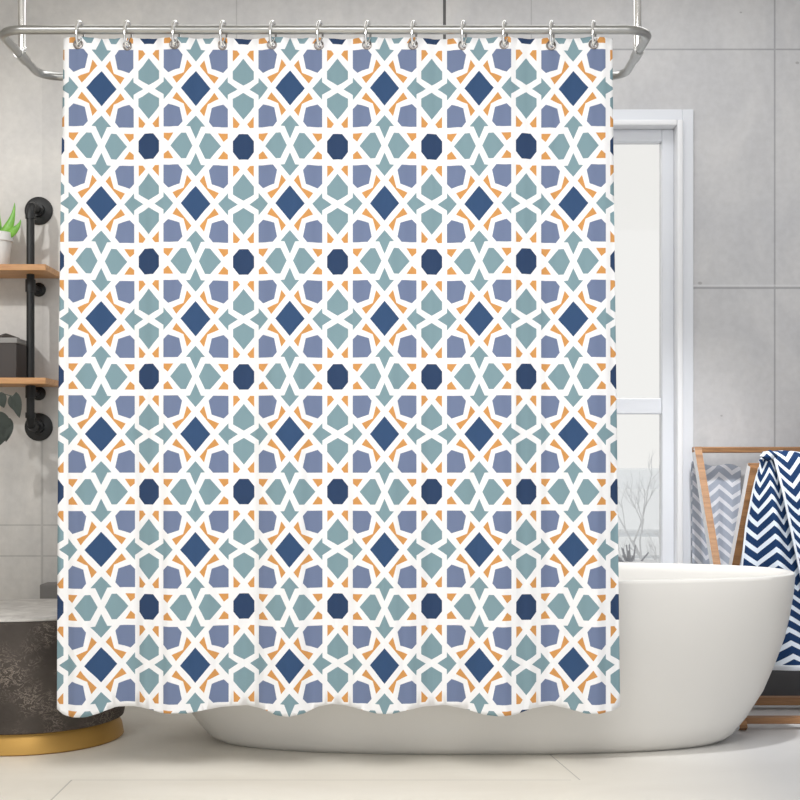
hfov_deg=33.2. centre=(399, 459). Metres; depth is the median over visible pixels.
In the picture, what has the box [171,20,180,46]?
curtain hook
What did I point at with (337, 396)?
shower curtain
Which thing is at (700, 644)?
bathtub
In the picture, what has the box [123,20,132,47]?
curtain hook
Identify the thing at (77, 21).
curtain hook
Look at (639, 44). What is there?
rail
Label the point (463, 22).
curtain hook
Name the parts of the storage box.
lid knob, lid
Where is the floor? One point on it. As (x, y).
(157, 756)
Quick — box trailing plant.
[0,392,21,444]
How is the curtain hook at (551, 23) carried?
hanging from the rail at (639, 44)
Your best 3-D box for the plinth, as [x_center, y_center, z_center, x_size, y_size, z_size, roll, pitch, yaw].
[-1.169,0.667,4.950,0.298,0.425,0.100,0,0,0]
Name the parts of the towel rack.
leg, leg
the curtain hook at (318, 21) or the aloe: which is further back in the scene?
the aloe
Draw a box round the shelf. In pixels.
[0,197,59,440]
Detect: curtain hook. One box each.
[75,20,84,46]
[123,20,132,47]
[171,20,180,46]
[219,20,227,47]
[269,20,276,46]
[316,20,323,47]
[364,20,371,47]
[410,20,417,47]
[461,20,466,47]
[502,20,507,46]
[549,20,554,47]
[591,20,596,46]
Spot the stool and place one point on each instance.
(31, 723)
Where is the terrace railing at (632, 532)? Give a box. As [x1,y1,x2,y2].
[618,529,658,557]
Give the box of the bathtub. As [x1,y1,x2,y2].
[192,562,794,754]
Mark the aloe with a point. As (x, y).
(8, 231)
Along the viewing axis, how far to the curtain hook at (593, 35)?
3.73 m
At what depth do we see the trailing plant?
4.75 m
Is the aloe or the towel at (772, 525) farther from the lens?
the aloe
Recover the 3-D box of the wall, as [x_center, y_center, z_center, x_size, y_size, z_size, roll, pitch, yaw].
[0.000,-0.480,5.100,5.500,2.720,0.200,0,0,0]
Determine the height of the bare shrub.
1.386 m
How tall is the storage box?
0.166 m
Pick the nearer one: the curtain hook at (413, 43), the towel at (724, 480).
the curtain hook at (413, 43)
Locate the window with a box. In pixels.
[613,109,692,563]
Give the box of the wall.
[0,0,799,599]
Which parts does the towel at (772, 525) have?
panel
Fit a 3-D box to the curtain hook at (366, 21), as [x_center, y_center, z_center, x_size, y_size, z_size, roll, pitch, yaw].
[-0.086,-1.192,3.749,0.015,0.077,0.046,0,0,19]
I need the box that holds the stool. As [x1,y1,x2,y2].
[0,599,124,755]
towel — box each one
[691,461,740,565]
[741,450,799,670]
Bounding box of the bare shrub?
[618,451,658,560]
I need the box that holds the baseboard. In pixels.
[760,670,799,695]
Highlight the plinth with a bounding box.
[40,582,56,598]
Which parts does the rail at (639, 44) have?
support rod, support rod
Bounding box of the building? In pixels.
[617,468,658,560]
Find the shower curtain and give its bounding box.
[57,36,619,717]
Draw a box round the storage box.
[0,333,25,377]
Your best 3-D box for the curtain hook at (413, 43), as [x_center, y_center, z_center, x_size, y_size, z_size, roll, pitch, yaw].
[0.042,-1.192,3.749,0.015,0.077,0.046,0,0,19]
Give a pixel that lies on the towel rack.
(697, 452)
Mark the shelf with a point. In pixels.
(38, 210)
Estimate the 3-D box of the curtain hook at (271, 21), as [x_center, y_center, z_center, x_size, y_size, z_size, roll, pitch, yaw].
[-0.352,-1.192,3.749,0.015,0.077,0.046,0,0,19]
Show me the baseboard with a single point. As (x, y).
(780, 682)
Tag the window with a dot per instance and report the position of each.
(670, 129)
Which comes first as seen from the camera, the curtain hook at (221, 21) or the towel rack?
the curtain hook at (221, 21)
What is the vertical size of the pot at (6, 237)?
0.126 m
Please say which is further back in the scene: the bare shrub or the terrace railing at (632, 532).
the terrace railing at (632, 532)
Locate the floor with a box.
[0,705,799,799]
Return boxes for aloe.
[0,203,20,263]
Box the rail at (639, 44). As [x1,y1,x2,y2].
[0,0,650,80]
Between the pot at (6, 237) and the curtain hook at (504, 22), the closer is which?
the curtain hook at (504, 22)
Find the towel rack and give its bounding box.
[692,447,799,729]
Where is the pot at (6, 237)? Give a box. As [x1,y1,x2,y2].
[0,231,13,263]

